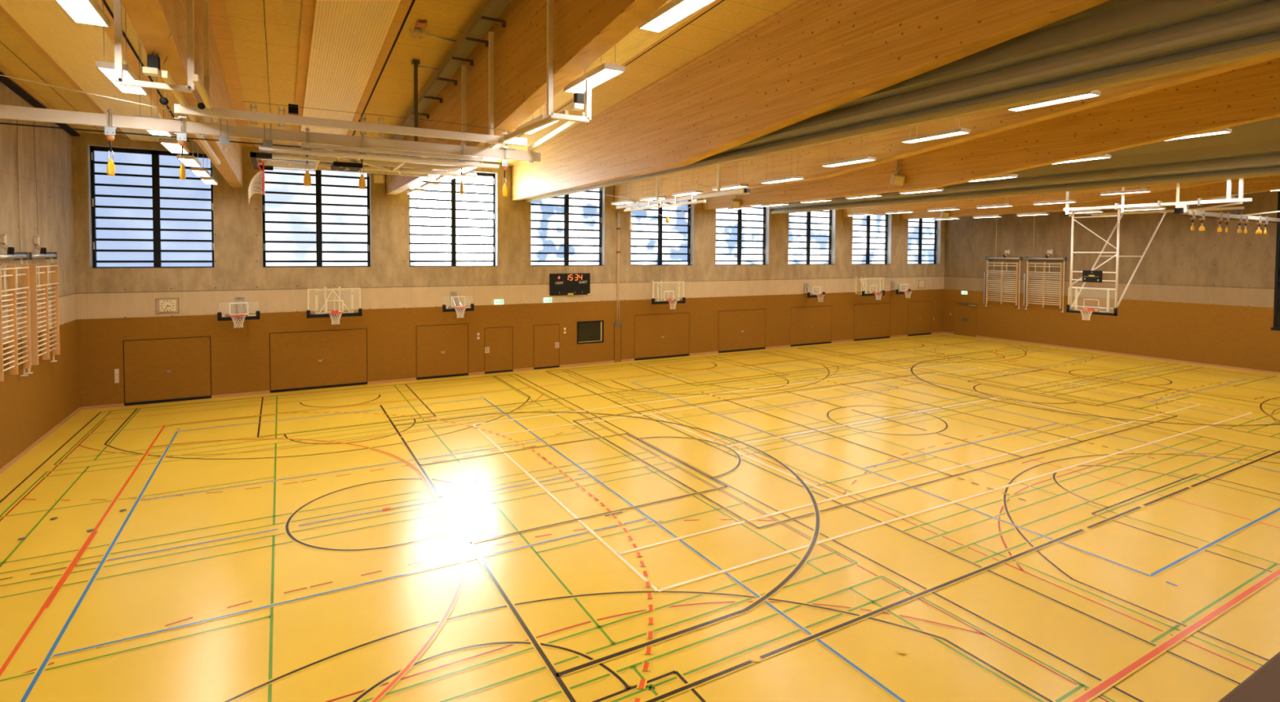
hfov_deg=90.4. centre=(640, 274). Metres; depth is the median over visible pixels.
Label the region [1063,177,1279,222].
track
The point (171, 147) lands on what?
diffuser
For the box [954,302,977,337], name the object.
door
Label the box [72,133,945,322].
wall
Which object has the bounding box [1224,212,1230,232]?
ring
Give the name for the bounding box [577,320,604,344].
window
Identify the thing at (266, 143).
clamp
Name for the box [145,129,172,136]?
pendant lamp
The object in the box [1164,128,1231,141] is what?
pendant lamp
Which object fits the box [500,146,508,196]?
ring
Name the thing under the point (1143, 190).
pendant lamp
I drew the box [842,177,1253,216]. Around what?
roof beam
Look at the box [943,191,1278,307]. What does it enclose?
wall
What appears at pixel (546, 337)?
door
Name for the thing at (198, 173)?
diffuser
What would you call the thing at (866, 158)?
pendant lamp
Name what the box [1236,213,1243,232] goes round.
ring
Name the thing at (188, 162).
diffuser
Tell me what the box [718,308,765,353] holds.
door
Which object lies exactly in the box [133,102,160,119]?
pendant lamp
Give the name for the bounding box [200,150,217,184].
pendant lamp
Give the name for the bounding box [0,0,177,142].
panel
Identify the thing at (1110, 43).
curtain
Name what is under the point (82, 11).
pendant lamp
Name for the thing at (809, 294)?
basketball hoop
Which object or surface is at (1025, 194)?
roof beam
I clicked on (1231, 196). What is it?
pendant lamp
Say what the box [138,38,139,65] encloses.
pendant lamp
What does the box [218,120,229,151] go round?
clamp
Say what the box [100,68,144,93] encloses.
diffuser
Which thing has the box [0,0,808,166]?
ceiling
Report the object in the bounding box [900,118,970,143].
pendant lamp
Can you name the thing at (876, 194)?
pendant lamp
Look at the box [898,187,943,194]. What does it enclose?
pendant lamp
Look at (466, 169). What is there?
diffuser
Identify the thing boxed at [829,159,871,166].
diffuser
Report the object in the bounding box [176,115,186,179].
ring
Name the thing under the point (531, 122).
diffuser
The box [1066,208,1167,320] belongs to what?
basketball hoop
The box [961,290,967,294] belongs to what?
exit sign
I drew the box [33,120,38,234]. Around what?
wire
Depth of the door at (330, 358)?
24.61 m
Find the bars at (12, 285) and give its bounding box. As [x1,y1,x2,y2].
[0,234,31,381]
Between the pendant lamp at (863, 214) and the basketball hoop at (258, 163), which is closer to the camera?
the basketball hoop at (258, 163)
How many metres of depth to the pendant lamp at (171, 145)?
13.52 m
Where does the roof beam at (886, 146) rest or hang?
attached to the ceiling
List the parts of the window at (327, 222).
pane, sill, pane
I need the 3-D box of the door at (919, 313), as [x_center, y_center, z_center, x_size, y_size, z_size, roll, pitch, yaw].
[18.546,2.941,42.260,2.410,2.260,0.057,-1,2,-30]
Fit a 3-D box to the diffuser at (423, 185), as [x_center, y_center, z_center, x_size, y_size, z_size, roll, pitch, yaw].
[-7.093,-2.956,21.304,0.292,0.008,1.512,-1,2,-30]
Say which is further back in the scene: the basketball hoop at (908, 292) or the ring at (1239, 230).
the basketball hoop at (908, 292)
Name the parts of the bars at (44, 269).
swing post, swing post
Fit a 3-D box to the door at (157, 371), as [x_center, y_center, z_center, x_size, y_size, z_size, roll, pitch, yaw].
[-16.602,3.378,22.324,2.490,2.250,0.057,-1,2,-30]
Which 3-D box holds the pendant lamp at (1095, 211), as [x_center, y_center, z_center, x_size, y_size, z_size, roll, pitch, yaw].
[22.508,-4.262,32.170,0.340,2.301,1.560,-1,2,-30]
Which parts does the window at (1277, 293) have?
pane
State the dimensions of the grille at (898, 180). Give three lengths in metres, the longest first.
0.320 x 0.280 x 0.010 m
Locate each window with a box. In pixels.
[87,144,214,267]
[261,158,371,266]
[408,170,497,266]
[530,186,604,266]
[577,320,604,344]
[631,200,693,265]
[715,204,769,265]
[787,209,835,264]
[852,213,891,264]
[907,217,941,264]
[1271,191,1279,330]
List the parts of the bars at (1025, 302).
swing post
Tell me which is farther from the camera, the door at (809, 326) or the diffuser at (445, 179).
the door at (809, 326)
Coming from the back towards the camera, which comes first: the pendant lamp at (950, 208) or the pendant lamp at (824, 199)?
the pendant lamp at (950, 208)
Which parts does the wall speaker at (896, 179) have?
mounting arm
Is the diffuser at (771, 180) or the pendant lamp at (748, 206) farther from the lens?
the pendant lamp at (748, 206)
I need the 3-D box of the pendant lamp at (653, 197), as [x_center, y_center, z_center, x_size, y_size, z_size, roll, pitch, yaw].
[0.460,-4.030,25.783,0.340,1.982,1.560,-1,2,-30]
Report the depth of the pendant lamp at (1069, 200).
26.47 m
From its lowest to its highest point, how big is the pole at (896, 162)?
0.950 m
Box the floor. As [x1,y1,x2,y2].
[0,333,1279,701]
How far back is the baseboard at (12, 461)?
17.35 m
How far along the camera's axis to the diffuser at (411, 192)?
23.53 m
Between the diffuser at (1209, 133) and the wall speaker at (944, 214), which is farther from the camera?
the wall speaker at (944, 214)
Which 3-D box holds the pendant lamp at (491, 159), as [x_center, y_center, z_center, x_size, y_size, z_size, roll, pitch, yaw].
[-3.296,-3.926,14.589,0.340,2.454,1.560,-1,2,-30]
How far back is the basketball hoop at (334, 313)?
23.88 m
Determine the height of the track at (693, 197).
2.990 m
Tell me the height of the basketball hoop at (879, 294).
1.323 m
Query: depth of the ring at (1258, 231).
26.59 m
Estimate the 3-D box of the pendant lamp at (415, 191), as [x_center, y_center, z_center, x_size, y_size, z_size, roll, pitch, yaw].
[-8.350,-3.939,23.500,0.340,1.840,1.560,-1,2,-30]
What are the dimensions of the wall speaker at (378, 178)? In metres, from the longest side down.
0.620 x 0.380 x 0.330 m
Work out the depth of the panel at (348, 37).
14.28 m
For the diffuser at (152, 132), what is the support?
attached to the pendant lamp at (160, 133)
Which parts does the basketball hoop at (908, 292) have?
wall frame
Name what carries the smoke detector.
attached to the ceiling
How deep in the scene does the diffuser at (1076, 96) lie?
12.37 m
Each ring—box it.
[104,109,116,175]
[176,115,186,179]
[302,127,311,186]
[358,133,365,189]
[458,142,465,194]
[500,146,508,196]
[1188,210,1195,230]
[1197,210,1205,231]
[1216,212,1223,231]
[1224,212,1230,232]
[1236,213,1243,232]
[1242,213,1248,233]
[1255,215,1262,234]
[1262,216,1268,234]
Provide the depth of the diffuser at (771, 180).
19.15 m
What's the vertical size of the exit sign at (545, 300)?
0.220 m
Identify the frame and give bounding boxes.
[0,0,591,178]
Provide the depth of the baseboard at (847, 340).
26.41 m
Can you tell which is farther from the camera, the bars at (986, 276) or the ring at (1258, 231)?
the bars at (986, 276)
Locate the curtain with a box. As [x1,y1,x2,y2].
[524,0,1279,202]
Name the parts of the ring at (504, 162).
clamp plate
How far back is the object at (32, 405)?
17.57 m
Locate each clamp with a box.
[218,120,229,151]
[262,124,272,152]
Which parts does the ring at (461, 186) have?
clamp rod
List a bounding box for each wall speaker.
[373,173,386,183]
[730,194,740,208]
[889,166,905,186]
[939,210,949,218]
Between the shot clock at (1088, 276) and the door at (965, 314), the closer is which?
the shot clock at (1088, 276)
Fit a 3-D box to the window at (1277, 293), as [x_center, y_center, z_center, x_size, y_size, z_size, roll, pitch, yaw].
[30.270,-0.588,26.936,0.420,6.450,4.950,-1,2,-30]
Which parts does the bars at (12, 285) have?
swing post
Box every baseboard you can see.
[0,407,80,474]
[80,331,943,409]
[943,331,1279,374]
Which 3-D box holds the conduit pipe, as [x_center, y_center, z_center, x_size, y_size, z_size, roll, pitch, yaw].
[-16.072,-2.406,16.411,0.035,3.600,0.040,-1,2,-30]
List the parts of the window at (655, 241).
pane, pane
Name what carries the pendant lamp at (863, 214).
hanging from the ceiling
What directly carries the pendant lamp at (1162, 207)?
hanging from the ceiling
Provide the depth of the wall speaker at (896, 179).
22.45 m
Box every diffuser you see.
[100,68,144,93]
[148,130,168,134]
[162,142,186,152]
[178,158,198,165]
[192,170,208,176]
[202,179,215,183]
[409,191,422,194]
[422,184,437,187]
[438,176,456,181]
[458,167,475,172]
[484,157,498,160]
[526,120,556,133]
[567,69,620,93]
[766,178,799,182]
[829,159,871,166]
[905,132,964,142]
[1012,93,1095,111]
[1058,157,1105,163]
[1172,131,1226,139]
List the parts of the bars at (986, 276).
swing post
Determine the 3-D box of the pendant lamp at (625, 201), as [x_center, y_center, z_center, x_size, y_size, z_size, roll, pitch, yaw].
[-0.804,-4.033,28.011,0.340,1.828,1.560,-1,2,-30]
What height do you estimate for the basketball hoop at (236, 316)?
1.023 m
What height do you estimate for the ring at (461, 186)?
1.075 m
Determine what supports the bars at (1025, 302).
attached to the wall at (1180, 264)
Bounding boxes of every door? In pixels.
[123,336,211,405]
[269,328,367,392]
[415,323,468,379]
[484,326,512,373]
[533,324,559,369]
[634,312,688,360]
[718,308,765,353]
[790,305,831,346]
[853,302,890,341]
[907,300,931,336]
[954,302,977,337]
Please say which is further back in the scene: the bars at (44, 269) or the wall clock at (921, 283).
the wall clock at (921, 283)
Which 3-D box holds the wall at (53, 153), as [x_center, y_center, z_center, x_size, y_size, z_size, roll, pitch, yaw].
[-11.161,-0.555,7.185,0.500,11.160,31.500,-1,2,-30]
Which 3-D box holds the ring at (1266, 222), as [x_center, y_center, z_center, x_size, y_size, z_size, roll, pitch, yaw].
[26.517,-2.078,26.974,0.224,0.774,0.182,-1,2,-30]
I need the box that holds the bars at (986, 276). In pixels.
[983,249,1022,308]
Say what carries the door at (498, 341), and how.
in the wall at (238, 271)
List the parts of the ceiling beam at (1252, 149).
rail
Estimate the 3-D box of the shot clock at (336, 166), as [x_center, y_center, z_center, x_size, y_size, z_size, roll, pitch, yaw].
[-5.805,-2.109,12.505,0.500,0.095,0.720,-1,2,-30]
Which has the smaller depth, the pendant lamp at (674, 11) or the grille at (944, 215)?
the pendant lamp at (674, 11)
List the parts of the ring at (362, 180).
clamp rod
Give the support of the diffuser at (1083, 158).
attached to the pendant lamp at (1104, 155)
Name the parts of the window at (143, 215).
pane, sill, pane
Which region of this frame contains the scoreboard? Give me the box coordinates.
[549,273,590,295]
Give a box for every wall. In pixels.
[0,81,76,343]
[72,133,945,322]
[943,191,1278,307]
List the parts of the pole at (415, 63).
arm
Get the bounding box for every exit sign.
[494,299,503,304]
[543,297,551,302]
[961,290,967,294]
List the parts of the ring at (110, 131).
clamp rod, clamp plate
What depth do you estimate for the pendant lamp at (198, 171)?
17.80 m
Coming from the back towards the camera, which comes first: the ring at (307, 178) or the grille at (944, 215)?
the grille at (944, 215)
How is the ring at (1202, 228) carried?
hanging from the track at (1181, 207)
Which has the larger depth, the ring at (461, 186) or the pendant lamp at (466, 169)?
the pendant lamp at (466, 169)
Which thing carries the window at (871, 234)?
in the wall at (238, 271)
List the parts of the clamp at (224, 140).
clamp plate, clamp rod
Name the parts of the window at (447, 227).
pane, sill, pane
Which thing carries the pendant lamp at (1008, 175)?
hanging from the ceiling
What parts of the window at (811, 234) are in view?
pane, pane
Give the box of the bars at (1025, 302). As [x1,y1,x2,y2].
[1022,249,1066,312]
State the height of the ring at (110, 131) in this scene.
1.075 m
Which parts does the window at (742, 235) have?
pane, sill, pane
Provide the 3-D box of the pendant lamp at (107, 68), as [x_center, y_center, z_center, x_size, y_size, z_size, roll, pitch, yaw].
[-7.537,-3.979,9.235,0.340,2.360,1.560,-1,2,-30]
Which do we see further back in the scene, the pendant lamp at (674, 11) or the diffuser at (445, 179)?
the diffuser at (445, 179)
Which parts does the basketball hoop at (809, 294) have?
wall frame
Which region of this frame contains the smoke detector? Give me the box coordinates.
[408,22,456,42]
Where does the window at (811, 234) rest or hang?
in the wall at (238, 271)
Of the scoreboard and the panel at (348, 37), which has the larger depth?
the scoreboard
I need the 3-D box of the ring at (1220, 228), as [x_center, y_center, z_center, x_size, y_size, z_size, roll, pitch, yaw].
[22.516,-2.029,24.704,0.224,0.774,0.182,-1,2,-30]
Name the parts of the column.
rail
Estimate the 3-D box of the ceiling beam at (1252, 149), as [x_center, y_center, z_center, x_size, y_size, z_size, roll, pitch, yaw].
[15.156,-4.619,22.076,0.500,3.438,31.270,-1,2,-30]
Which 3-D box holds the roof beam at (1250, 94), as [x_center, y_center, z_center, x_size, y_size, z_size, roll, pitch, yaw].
[11.158,-4.597,19.710,0.390,3.459,31.500,-1,2,-30]
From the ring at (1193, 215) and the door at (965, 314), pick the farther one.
the door at (965, 314)
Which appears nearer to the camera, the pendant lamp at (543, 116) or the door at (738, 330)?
the pendant lamp at (543, 116)
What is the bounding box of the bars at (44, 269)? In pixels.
[25,235,59,373]
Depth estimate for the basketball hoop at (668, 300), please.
31.16 m
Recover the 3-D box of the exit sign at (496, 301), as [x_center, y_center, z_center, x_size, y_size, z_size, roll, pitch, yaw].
[-6.282,1.237,28.094,0.400,0.220,0.058,-1,2,-30]
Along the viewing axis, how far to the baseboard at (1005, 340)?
33.60 m
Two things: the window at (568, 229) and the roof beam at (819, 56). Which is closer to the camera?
the roof beam at (819, 56)
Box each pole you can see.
[411,59,447,152]
[894,159,898,170]
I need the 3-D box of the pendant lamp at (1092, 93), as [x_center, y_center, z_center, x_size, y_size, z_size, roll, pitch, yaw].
[8.044,-4.405,12.404,0.340,2.114,1.560,-1,2,-30]
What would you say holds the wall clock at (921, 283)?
attached to the wall at (238, 271)
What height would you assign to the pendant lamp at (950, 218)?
1.840 m
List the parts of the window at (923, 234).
pane, sill, pane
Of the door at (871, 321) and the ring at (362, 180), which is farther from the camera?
the door at (871, 321)
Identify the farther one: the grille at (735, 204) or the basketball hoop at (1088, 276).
the grille at (735, 204)
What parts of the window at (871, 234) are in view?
pane, pane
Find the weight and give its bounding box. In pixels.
[629,218,631,231]
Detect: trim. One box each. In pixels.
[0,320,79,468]
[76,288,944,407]
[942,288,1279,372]
[1217,651,1279,701]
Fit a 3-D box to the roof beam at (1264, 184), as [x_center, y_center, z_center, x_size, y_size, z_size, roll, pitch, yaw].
[24.718,-4.763,27.401,0.390,3.459,31.500,-1,2,-30]
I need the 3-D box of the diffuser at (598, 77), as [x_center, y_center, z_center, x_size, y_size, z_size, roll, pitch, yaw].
[-0.774,-3.085,10.161,0.292,0.008,1.512,-1,2,-30]
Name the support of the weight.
hanging from the track at (693, 197)
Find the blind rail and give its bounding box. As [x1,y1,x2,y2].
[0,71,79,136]
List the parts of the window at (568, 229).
pane, sill, pane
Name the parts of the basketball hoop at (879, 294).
wall frame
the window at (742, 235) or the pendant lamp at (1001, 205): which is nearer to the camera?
the pendant lamp at (1001, 205)
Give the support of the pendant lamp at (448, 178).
hanging from the ceiling
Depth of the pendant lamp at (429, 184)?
21.12 m
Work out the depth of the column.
31.00 m
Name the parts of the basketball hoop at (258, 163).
hanging frame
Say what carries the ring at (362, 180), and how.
hanging from the frame
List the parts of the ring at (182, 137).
clamp plate, clamp rod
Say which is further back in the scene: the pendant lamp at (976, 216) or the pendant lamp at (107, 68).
the pendant lamp at (976, 216)
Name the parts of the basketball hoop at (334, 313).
wall frame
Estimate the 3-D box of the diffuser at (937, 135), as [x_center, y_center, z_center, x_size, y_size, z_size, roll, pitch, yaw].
[6.773,-3.163,14.672,0.292,0.008,1.512,-1,2,-30]
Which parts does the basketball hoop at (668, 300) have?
wall frame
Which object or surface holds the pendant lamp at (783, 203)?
hanging from the ceiling
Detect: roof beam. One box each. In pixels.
[120,0,243,187]
[385,0,668,195]
[511,0,1110,200]
[613,53,1279,205]
[702,57,1279,209]
[779,194,1029,213]
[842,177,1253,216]
[900,175,1279,219]
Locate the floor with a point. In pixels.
(941, 517)
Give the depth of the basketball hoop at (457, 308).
26.39 m
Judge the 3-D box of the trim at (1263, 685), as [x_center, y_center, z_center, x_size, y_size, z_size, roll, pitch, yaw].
[14.412,1.435,8.641,45.380,1.200,0.470,-1,2,-30]
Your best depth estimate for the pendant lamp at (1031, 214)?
34.37 m
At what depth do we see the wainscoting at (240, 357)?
26.65 m
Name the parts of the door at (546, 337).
handle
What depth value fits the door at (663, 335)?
32.32 m
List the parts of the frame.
pull cord, hoist motor, pull cord, hoist motor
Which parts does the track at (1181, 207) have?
hoist motor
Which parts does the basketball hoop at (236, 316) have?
wall frame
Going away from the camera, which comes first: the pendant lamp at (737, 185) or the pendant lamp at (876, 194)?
the pendant lamp at (737, 185)
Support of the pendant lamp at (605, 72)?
hanging from the ceiling
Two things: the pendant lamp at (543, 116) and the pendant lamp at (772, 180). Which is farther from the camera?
the pendant lamp at (772, 180)
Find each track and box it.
[608,164,750,217]
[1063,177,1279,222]
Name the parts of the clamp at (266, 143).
clamp rod, clamp plate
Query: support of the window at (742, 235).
in the wall at (238, 271)
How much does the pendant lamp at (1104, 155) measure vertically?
2.205 m
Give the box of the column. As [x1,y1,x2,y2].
[613,212,622,362]
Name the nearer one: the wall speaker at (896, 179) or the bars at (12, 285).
the bars at (12, 285)
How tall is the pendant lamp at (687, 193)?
2.135 m
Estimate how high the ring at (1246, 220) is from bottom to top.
0.774 m
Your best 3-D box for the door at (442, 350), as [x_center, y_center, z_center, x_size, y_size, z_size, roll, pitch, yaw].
[-8.417,3.272,26.966,2.170,2.260,0.057,-1,2,-30]
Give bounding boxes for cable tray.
[380,0,511,161]
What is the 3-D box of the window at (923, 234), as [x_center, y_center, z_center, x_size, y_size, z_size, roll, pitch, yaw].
[18.776,-2.710,42.481,3.350,4.095,0.470,-1,2,-30]
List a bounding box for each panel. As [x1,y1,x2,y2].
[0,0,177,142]
[114,368,119,382]
[298,0,400,146]
[475,0,714,157]
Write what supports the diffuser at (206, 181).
attached to the pendant lamp at (207, 180)
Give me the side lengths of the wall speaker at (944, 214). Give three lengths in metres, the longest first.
0.620 x 0.380 x 0.330 m
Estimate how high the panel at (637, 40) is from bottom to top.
1.969 m
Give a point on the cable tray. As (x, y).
(489, 14)
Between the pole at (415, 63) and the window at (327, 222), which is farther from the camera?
the window at (327, 222)
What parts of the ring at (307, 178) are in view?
clamp plate, clamp rod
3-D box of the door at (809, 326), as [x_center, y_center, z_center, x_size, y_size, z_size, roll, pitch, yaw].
[10.044,3.045,37.437,3.280,2.260,0.057,-1,2,-30]
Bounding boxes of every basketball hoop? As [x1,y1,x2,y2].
[217,296,260,328]
[248,142,499,204]
[306,286,362,324]
[442,291,474,318]
[651,280,685,309]
[804,283,825,302]
[854,276,884,300]
[890,280,911,297]
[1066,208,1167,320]
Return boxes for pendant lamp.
[53,0,110,27]
[95,0,148,95]
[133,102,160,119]
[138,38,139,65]
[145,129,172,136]
[159,102,189,154]
[177,143,201,167]
[190,139,210,177]
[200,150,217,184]
[406,182,424,194]
[419,178,439,188]
[435,174,458,182]
[456,162,480,172]
[483,147,515,161]
[515,106,559,134]
[564,44,625,93]
[611,200,634,204]
[637,0,716,32]
[639,188,666,200]
[671,180,702,195]
[711,164,748,190]
[728,205,753,209]
[760,153,804,183]
[760,202,789,206]
[800,198,832,203]
[821,134,875,167]
[844,193,883,199]
[847,207,873,216]
[884,206,914,213]
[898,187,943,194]
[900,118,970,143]
[927,200,959,211]
[933,217,959,219]
[968,173,1017,182]
[972,215,1002,217]
[975,204,1013,208]
[1006,89,1100,111]
[1016,213,1049,216]
[1032,196,1076,204]
[1054,153,1111,164]
[1069,209,1103,213]
[1099,186,1151,195]
[1124,206,1166,210]
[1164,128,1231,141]
[1202,195,1238,200]
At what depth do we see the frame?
10.82 m
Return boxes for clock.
[155,297,179,314]
[330,161,361,172]
[918,280,924,288]
[1082,270,1102,282]
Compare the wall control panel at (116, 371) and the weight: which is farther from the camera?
the weight
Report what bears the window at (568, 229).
in the wall at (238, 271)
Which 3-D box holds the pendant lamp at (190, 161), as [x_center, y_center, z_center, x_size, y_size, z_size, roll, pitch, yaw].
[-11.329,-3.865,15.922,0.340,2.147,1.560,-1,2,-30]
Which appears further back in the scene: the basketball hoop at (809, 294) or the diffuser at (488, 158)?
the basketball hoop at (809, 294)
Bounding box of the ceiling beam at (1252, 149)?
[769,116,1279,213]
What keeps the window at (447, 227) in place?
in the wall at (238, 271)
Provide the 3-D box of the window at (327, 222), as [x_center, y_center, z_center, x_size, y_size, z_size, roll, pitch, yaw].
[-12.557,-2.326,24.708,3.760,4.095,0.470,-1,2,-30]
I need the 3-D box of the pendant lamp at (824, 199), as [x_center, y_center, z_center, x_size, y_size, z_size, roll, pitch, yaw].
[7.471,-4.124,27.102,0.340,2.070,1.560,-1,2,-30]
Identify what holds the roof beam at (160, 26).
attached to the ceiling
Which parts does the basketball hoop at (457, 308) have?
wall frame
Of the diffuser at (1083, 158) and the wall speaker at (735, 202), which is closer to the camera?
the diffuser at (1083, 158)
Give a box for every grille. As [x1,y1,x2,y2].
[732,201,739,208]
[893,176,904,185]
[942,213,948,217]
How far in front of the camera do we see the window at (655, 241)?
32.68 m
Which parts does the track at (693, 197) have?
pull cord, hoist motor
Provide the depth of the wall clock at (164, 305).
22.23 m
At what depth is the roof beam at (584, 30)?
11.20 m
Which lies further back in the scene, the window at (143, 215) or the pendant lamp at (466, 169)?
the window at (143, 215)
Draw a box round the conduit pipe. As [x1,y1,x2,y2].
[16,120,22,250]
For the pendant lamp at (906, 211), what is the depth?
33.14 m
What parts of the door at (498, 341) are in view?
handle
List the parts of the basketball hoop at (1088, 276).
hanging frame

